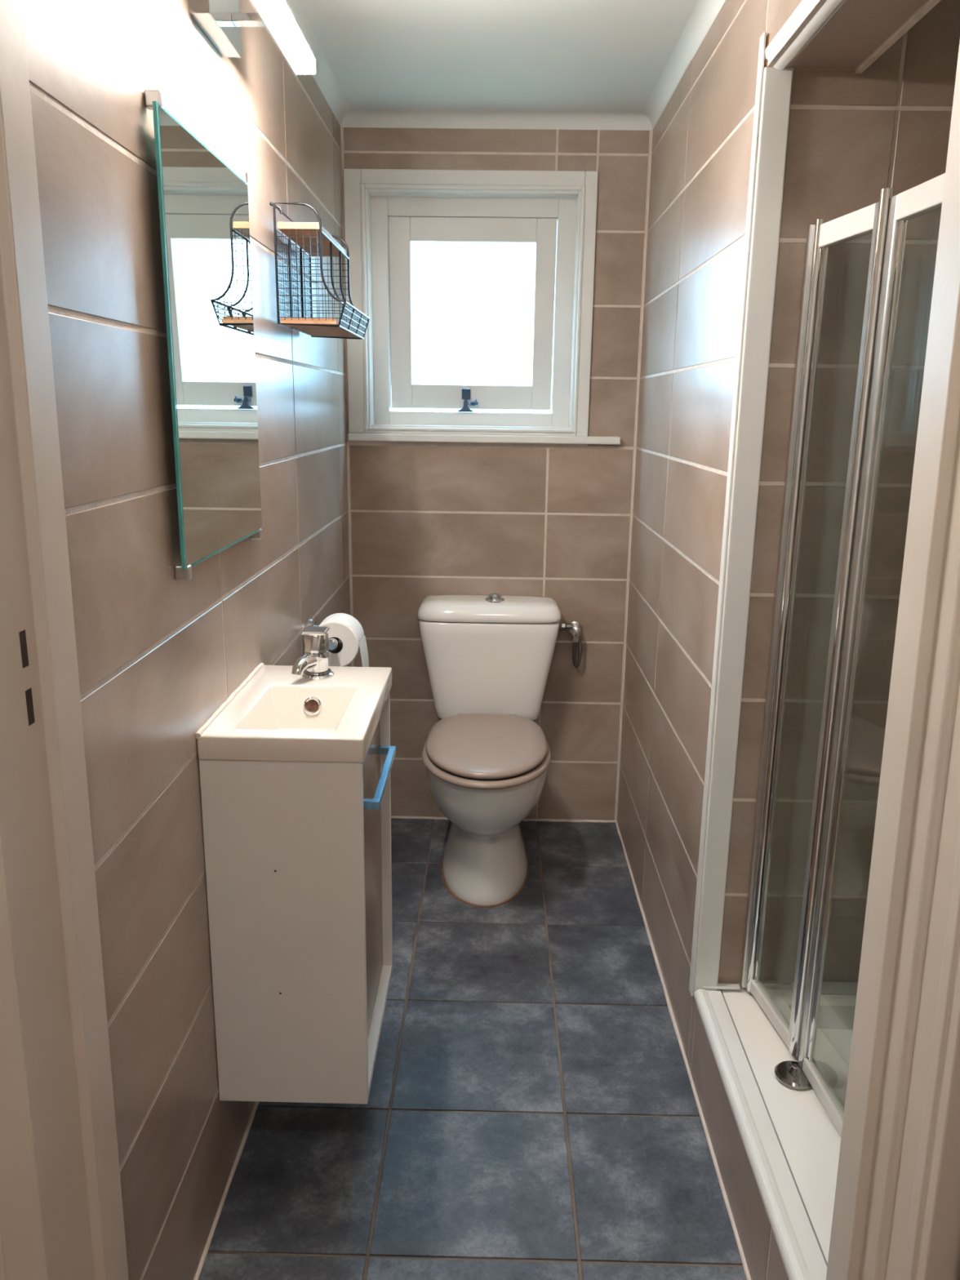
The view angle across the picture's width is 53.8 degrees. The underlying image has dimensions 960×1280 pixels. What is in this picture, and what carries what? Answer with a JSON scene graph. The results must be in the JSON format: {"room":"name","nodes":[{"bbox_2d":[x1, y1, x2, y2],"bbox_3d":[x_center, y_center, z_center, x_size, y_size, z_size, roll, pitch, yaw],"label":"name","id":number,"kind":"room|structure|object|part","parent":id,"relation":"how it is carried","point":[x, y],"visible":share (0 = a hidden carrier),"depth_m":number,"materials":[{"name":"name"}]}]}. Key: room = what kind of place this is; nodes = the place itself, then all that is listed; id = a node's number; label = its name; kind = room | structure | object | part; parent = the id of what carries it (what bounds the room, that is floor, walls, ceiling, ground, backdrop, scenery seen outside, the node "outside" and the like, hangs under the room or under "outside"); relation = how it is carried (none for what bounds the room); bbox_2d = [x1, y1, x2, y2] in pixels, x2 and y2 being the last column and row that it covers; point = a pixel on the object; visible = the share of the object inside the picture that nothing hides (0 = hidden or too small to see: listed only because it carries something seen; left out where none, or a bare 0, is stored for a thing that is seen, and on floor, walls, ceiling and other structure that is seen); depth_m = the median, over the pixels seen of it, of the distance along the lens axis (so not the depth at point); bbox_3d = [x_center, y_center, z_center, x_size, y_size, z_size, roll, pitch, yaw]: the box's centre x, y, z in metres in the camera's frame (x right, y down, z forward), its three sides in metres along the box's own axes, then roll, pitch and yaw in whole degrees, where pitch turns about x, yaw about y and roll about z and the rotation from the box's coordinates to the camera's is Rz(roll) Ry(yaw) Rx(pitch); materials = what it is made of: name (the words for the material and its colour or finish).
{"room":"bathroom","nodes":[
{"label":"bathroom","id":0,"kind":"room"},
{"bbox_2d":[0,1235,5,1279],"bbox_3d":[0.088,-0.076,0.902,2.350,2.403,0.190,1,14,1],"label":"wall","id":1,"kind":"structure","parent":0,"point":[2,1264],"depth_m":0.99,"materials":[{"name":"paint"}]},
{"bbox_2d":[22,0,351,1279],"bbox_3d":[-0.481,-0.258,1.928,0.121,2.253,2.011,1,14,1],"label":"wall","id":2,"kind":"structure","parent":0,"point":[158,654],"depth_m":1.28,"materials":[{"name":"tile"}]},
{"bbox_2d":[0,0,128,1279],"bbox_3d":[-0.438,0.122,0.905,0.055,2.003,0.191,1,14,1],"label":"trim","id":3,"kind":"structure","parent":2,"relation":"attached to","point":[61,1210],"depth_m":0.90,"materials":[{"name":"paint"}]},
{"bbox_2d":[143,89,262,580],"bbox_3d":[-0.413,-0.440,1.472,0.022,0.626,0.449,1,14,1],"label":"wall mirror","id":4,"kind":"object","parent":2,"relation":"attached to","point":[203,202],"visible":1,"depth_m":1.41,"materials":[{"name":"green glass"}]},
{"bbox_2d":[193,1101,258,1279],"bbox_3d":[-0.436,0.833,2.195,0.012,0.012,2.009,1,14,1],"label":"trim","id":5,"kind":"structure","parent":2,"relation":"attached to","point":[200,1266],"depth_m":1.64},
{"bbox_2d":[188,0,315,75],"bbox_3d":[-0.354,-0.957,1.431,0.123,0.080,0.480,1,14,1],"label":"wall lamp","id":6,"kind":"object","parent":2,"relation":"attached to","point":[221,21],"visible":1,"depth_m":1.47,"materials":[{"name":"silver metal"}]},
{"bbox_3d":[-0.356,-0.969,1.478,0.057,0.012,0.024,1,14,1],"label":"arm","id":7,"kind":"part","parent":6,"relation":"part of","materials":[{"name":"silver metal"}]},
{"bbox_2d":[199,691,395,1103],"bbox_3d":[-0.301,0.438,1.726,0.268,0.616,0.402,1,14,1],"label":"vanity cabinet","id":8,"kind":"object","parent":2,"relation":"attached to","point":[298,855],"visible":0.87,"depth_m":1.54,"materials":[{"name":"white wood"}]},
{"bbox_2d":[195,662,391,762],"bbox_3d":[-0.305,0.137,1.654,0.260,0.090,0.412,1,14,1],"label":"basin","id":9,"kind":"object","parent":8,"relation":"in","point":[275,713],"visible":0.92,"depth_m":1.61,"materials":[{"name":"white ceramic"}]},
{"bbox_2d":[291,626,333,679],"bbox_3d":[-0.308,0.027,1.751,0.068,0.090,0.094,1,14,1],"label":"tap","id":10,"kind":"object","parent":9,"relation":"on","point":[313,664],"visible":1,"depth_m":1.75,"materials":[{"name":"silver metal"}]},
{"bbox_3d":[-0.321,0.044,1.742,0.030,0.036,0.072,8,16,28],"label":"spout","id":11,"kind":"part","parent":10,"relation":"part of","materials":[{"name":"silver metal"}]},
{"bbox_3d":[-0.305,-0.017,1.756,0.046,0.007,0.046,1,14,1],"label":"lever","id":12,"kind":"part","parent":10,"relation":"part of","materials":[{"name":"silver metal"}]},
{"bbox_3d":[-0.304,0.004,1.762,0.045,0.037,0.043,1,14,1],"label":"handle","id":13,"kind":"part","parent":10,"relation":"part of","materials":[{"name":"silver metal"}]},
{"bbox_3d":[-0.305,0.058,1.775,0.051,0.004,0.051,1,14,1],"label":"bead chain","id":14,"kind":"part","parent":10,"relation":"part of","materials":[{"name":"silver metal"}]},
{"bbox_3d":[-0.209,0.432,1.723,0.016,0.593,0.366,1,14,1],"label":"door","id":15,"kind":"part","parent":8,"relation":"part of","materials":[{"name":"white wood"}]},
{"bbox_3d":[-0.181,0.242,1.695,0.034,0.014,0.266,1,14,1],"label":"handle","id":16,"kind":"part","parent":8,"relation":"part of","materials":[{"name":"blue metal"}]},
{"bbox_3d":[-0.313,0.729,1.798,0.252,0.016,0.370,1,14,1],"label":"panel","id":17,"kind":"part","parent":8,"relation":"part of","materials":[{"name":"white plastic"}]},
{"bbox_3d":[-0.306,0.392,1.914,0.252,0.616,0.016,1,14,1],"label":"panel","id":18,"kind":"part","parent":8,"relation":"part of","materials":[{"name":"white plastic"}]},
{"bbox_2d":[286,0,351,127],"bbox_3d":[-0.392,-1.223,1.689,0.034,0.034,2.011,1,14,1],"label":"trim","id":19,"kind":"structure","parent":2,"relation":"attached to","point":[324,77],"depth_m":2.32,"materials":[{"name":"paint"}]},
{"bbox_2d":[269,201,369,339],"bbox_3d":[-0.335,-0.775,2.010,0.154,0.236,0.358,1,14,1],"label":"wire wall shelf","id":20,"kind":"object","parent":2,"relation":"attached to","point":[312,237],"visible":1,"depth_m":1.94,"materials":[{"name":"black metal"}]},
{"bbox_3d":[-0.330,-0.728,1.840,0.138,0.227,0.005,1,14,1],"label":"frame","id":21,"kind":"part","parent":20,"relation":"part of","materials":[{"name":"metal"}]},
{"bbox_3d":[-0.305,-0.832,1.996,0.005,0.005,0.353,1,14,1],"label":"rail","id":22,"kind":"part","parent":20,"relation":"part of","materials":[{"name":"metal"}]},
{"bbox_3d":[-0.324,-0.813,2.183,0.138,0.227,0.005,1,14,1],"label":"frame","id":23,"kind":"part","parent":20,"relation":"part of","materials":[{"name":"metal"}]},
{"bbox_3d":[-0.276,-0.662,2.037,0.005,0.005,0.353,1,14,1],"label":"rail","id":24,"kind":"part","parent":20,"relation":"part of","materials":[{"name":"metal"}]},
{"bbox_3d":[-0.261,-0.705,2.026,0.005,0.005,0.353,1,14,1],"label":"lip rail","id":25,"kind":"part","parent":20,"relation":"part of","materials":[{"name":"metal"}]},
{"bbox_2d":[309,618,339,650],"bbox_3d":[-0.375,-0.011,2.282,0.093,0.048,0.194,1,14,1],"label":"toilet roll holder","id":26,"kind":"object","parent":2,"relation":"attached to","point":[333,643],"visible":0.41,"depth_m":2.19,"materials":[{"name":"silver metal"}]},
{"bbox_3d":[-0.415,-0.029,2.353,0.009,0.048,0.048,1,14,1],"label":"wall plate","id":27,"kind":"part","parent":26,"relation":"part of","materials":[{"name":"silver metal"}]},
{"bbox_3d":[-0.343,0.010,2.197,0.027,0.027,0.020,1,14,1],"label":"knob","id":28,"kind":"part","parent":26,"relation":"part of","materials":[{"name":"silver metal"}]},
{"bbox_2d":[318,613,368,666],"bbox_3d":[-0.337,0.021,2.282,0.124,0.156,0.100,1,14,1],"label":"toilet roll","id":29,"kind":"object","parent":26,"relation":"on","point":[344,627],"visible":0.75,"depth_m":2.23,"materials":[{"name":"paper"}]},
{"bbox_2d":[198,817,746,1279],"bbox_3d":[0.364,0.893,2.248,1.800,0.120,2.111,1,14,1],"label":"floor","id":30,"kind":"structure","parent":0,"point":[531,1112],"depth_m":1.82,"materials":[{"name":"tile"}]},
{"bbox_2d":[417,592,560,907],"bbox_3d":[0.020,0.301,2.722,0.433,0.798,0.713,1,14,1],"label":"toilet","id":31,"kind":"object","parent":30,"relation":"on","point":[488,658],"visible":1,"depth_m":2.74,"materials":[{"name":"white ceramic"}]},
{"bbox_3d":[0.018,0.309,2.619,0.354,0.021,0.510,1,14,1],"label":"seat","id":32,"kind":"part","parent":31,"relation":"part of","materials":[{"name":"beige plastic"}]},
{"bbox_3d":[0.017,0.498,2.741,0.342,0.402,0.594,1,14,1],"label":"bowl and pedestal","id":33,"kind":"part","parent":31,"relation":"part of","materials":[{"name":"white ceramic"}]},
{"bbox_3d":[0.019,0.284,2.612,0.333,0.020,0.486,1,14,1],"label":"lid","id":34,"kind":"part","parent":31,"relation":"part of","materials":[{"name":"beige plastic"}]},
{"bbox_3d":[0.029,-0.100,2.888,0.433,0.053,0.199,1,14,1],"label":"cistern lid","id":35,"kind":"part","parent":31,"relation":"part of","materials":[{"name":"white ceramic"}]},
{"bbox_2d":[342,127,651,820],"bbox_3d":[0.034,-0.506,2.965,1.116,2.253,0.141,1,14,1],"label":"wall","id":36,"kind":"structure","parent":0,"point":[553,521],"depth_m":2.93,"materials":[{"name":"tile"}]},
{"bbox_2d":[340,125,352,666],"bbox_3d":[-0.406,-0.429,2.920,0.008,2.106,0.008,1,14,1],"label":"trim","id":37,"kind":"structure","parent":36,"relation":"attached to","point":[341,134],"depth_m":2.84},
{"bbox_2d":[343,168,620,444],"bbox_3d":[0.018,-0.979,2.832,0.820,0.756,0.165,1,14,1],"label":"window","id":38,"kind":"structure","parent":36,"relation":"in","point":[386,211],"depth_m":2.80,"materials":[{"name":"white paint"}]},
{"bbox_3d":[-0.024,-0.983,2.871,0.495,0.548,0.078,1,14,1],"label":"sash","id":39,"kind":"part","parent":38,"relation":"part of","materials":[{"name":"white paint"}]},
{"bbox_3d":[-0.022,-0.978,2.855,0.602,0.650,0.052,1,14,1],"label":"fixed frame","id":40,"kind":"part","parent":38,"relation":"part of","materials":[{"name":"white paint"}]},
{"bbox_3d":[-0.018,-0.727,2.900,0.024,0.014,0.014,1,14,1],"label":"stay knob","id":41,"kind":"part","parent":38,"relation":"part of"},
{"bbox_3d":[0.012,-0.613,2.878,0.820,0.022,0.080,1,14,1],"label":"sill","id":42,"kind":"part","parent":38,"relation":"part of","materials":[{"name":"white paint"}]},
{"bbox_2d":[341,110,652,130],"bbox_3d":[0.046,-1.452,2.644,0.876,0.034,0.034,1,14,1],"label":"trim","id":43,"kind":"structure","parent":36,"relation":"attached to","point":[353,118],"depth_m":2.65,"materials":[{"name":"paint"}]},
{"bbox_2d":[391,816,615,822],"bbox_3d":[0.018,0.600,3.166,0.876,0.011,0.011,1,14,1],"label":"trim","id":44,"kind":"structure","parent":36,"relation":"attached to","point":[393,817],"depth_m":3.16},
{"bbox_2d":[558,620,582,667],"bbox_3d":[0.284,0.015,2.980,0.079,0.148,0.070,1,14,1],"label":"water valve","id":45,"kind":"object","parent":36,"relation":"attached to","point":[575,628],"visible":0.99,"depth_m":2.97,"materials":[{"name":"silver metal"}]},
{"bbox_3d":[0.300,-0.025,2.943,0.032,0.032,0.020,1,14,1],"label":"valve handle","id":46,"kind":"part","parent":45,"relation":"part of","materials":[{"name":"silver metal"}]},
{"bbox_2d":[615,128,653,821],"bbox_3d":[0.470,-0.414,2.909,0.009,2.103,0.009,1,14,1],"label":"trim","id":47,"kind":"structure","parent":36,"relation":"attached to","point":[651,146],"depth_m":2.86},
{"bbox_2d":[297,0,698,113],"bbox_3d":[0.384,-1.289,1.722,1.820,0.100,2.131,1,14,1],"label":"ceiling","id":48,"kind":"structure","parent":0,"point":[444,55],"depth_m":2.17,"materials":[{"name":"paint"}]},
{"bbox_2d":[617,0,929,1279],"bbox_3d":[0.529,-0.241,1.915,0.150,2.253,2.011,1,14,1],"label":"wall","id":49,"kind":"structure","parent":0,"point":[702,139],"depth_m":2.04,"materials":[{"name":"tile"}]},
{"bbox_2d":[615,821,751,1279],"bbox_3d":[0.440,0.847,2.183,0.012,0.012,2.012,1,14,1],"label":"trim","id":50,"kind":"structure","parent":49,"relation":"attached to","point":[712,1152],"depth_m":1.93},
{"bbox_2d":[642,0,725,129],"bbox_3d":[0.451,-1.209,1.679,0.034,0.034,2.011,1,14,1],"label":"trim","id":51,"kind":"structure","parent":49,"relation":"attached to","point":[705,11],"depth_m":2.15,"materials":[{"name":"paint"}]},
{"bbox_2d":[693,983,826,1279],"bbox_3d":[0.475,0.811,1.549,0.093,0.032,0.794,1,14,1],"label":"edging","id":52,"kind":"object","parent":49,"relation":"on","point":[802,1258],"visible":1,"depth_m":1.51,"materials":[{"name":"white paint"}]},
{"bbox_2d":[720,988,856,1266],"bbox_3d":[0.844,0.854,1.592,0.720,0.103,0.722,1,14,1],"label":"shower tray","id":53,"kind":"object","parent":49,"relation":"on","point":[810,1143],"visible":0.16,"depth_m":1.65,"materials":[{"name":"white ceramic"}]},
{"bbox_2d":[764,0,841,70],"bbox_3d":[0.468,-0.839,1.143,0.034,0.030,0.796,1,14,1],"label":"trim","id":54,"kind":"structure","parent":49,"relation":"attached to","point":[827,8],"depth_m":1.39,"materials":[{"name":"white paint"}]},
{"bbox_2d":[740,173,945,1137],"bbox_3d":[0.571,0.087,1.421,0.068,1.459,0.702,0,14,-4],"label":"shower door","id":55,"kind":"structure","parent":49,"relation":"attached to","point":[887,219],"depth_m":1.58,"materials":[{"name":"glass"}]},
{"bbox_3d":[0.562,0.715,1.820,0.018,0.026,0.214,-1,14,-7],"label":"rail","id":56,"kind":"part","parent":55,"relation":"part of","materials":[{"name":"white metal"}]},
{"bbox_3d":[0.554,0.005,1.738,0.016,1.443,0.016,1,14,1],"label":"hinge post","id":57,"kind":"part","parent":55,"relation":"part of","materials":[{"name":"silver metal"}]},
{"bbox_3d":[0.592,0.800,1.473,0.018,0.026,0.459,0,14,-3],"label":"rail","id":58,"kind":"part","parent":55,"relation":"part of","materials":[{"name":"white metal"}]},
{"bbox_3d":[0.581,-0.648,1.483,0.018,0.036,0.178,-1,14,-7],"label":"rail","id":59,"kind":"part","parent":55,"relation":"part of","materials":[{"name":"white metal"}]},
{"bbox_3d":[0.611,-0.562,1.136,0.018,0.036,0.423,0,14,-3],"label":"rail","id":60,"kind":"part","parent":55,"relation":"part of","materials":[{"name":"white metal"}]},
{"bbox_2d":[826,40,959,1279],"bbox_3d":[0.440,0.141,0.879,0.059,2.003,0.245,1,14,1],"label":"trim","id":61,"kind":"structure","parent":49,"relation":"attached to","point":[896,1213],"depth_m":0.89,"materials":[{"name":"paint"}]},
{"bbox_2d":[855,0,941,73],"bbox_3d":[0.607,-0.831,1.145,0.010,0.015,0.800,1,14,1],"label":"trim","id":62,"kind":"structure","parent":49,"relation":"attached to","point":[931,4],"depth_m":1.38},
{"bbox_2d":[718,0,959,989],"bbox_3d":[0.888,-0.201,1.768,0.776,2.253,0.122,1,14,1],"label":"wall","id":63,"kind":"structure","parent":0,"point":[888,126],"depth_m":1.68,"materials":[{"name":"tile"}]},
{"bbox_2d":[688,31,793,996],"bbox_3d":[0.468,-0.124,1.731,0.052,1.750,0.028,1,14,1],"label":"trim","id":64,"kind":"structure","parent":63,"relation":"attached to","point":[774,86],"depth_m":1.69,"materials":[{"name":"white paint"}]},
{"bbox_2d":[790,981,857,994],"bbox_3d":[0.922,0.710,1.919,0.578,0.021,0.015,1,14,1],"label":"trim","id":65,"kind":"structure","parent":63,"relation":"attached to","point":[828,988],"depth_m":1.92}
]}

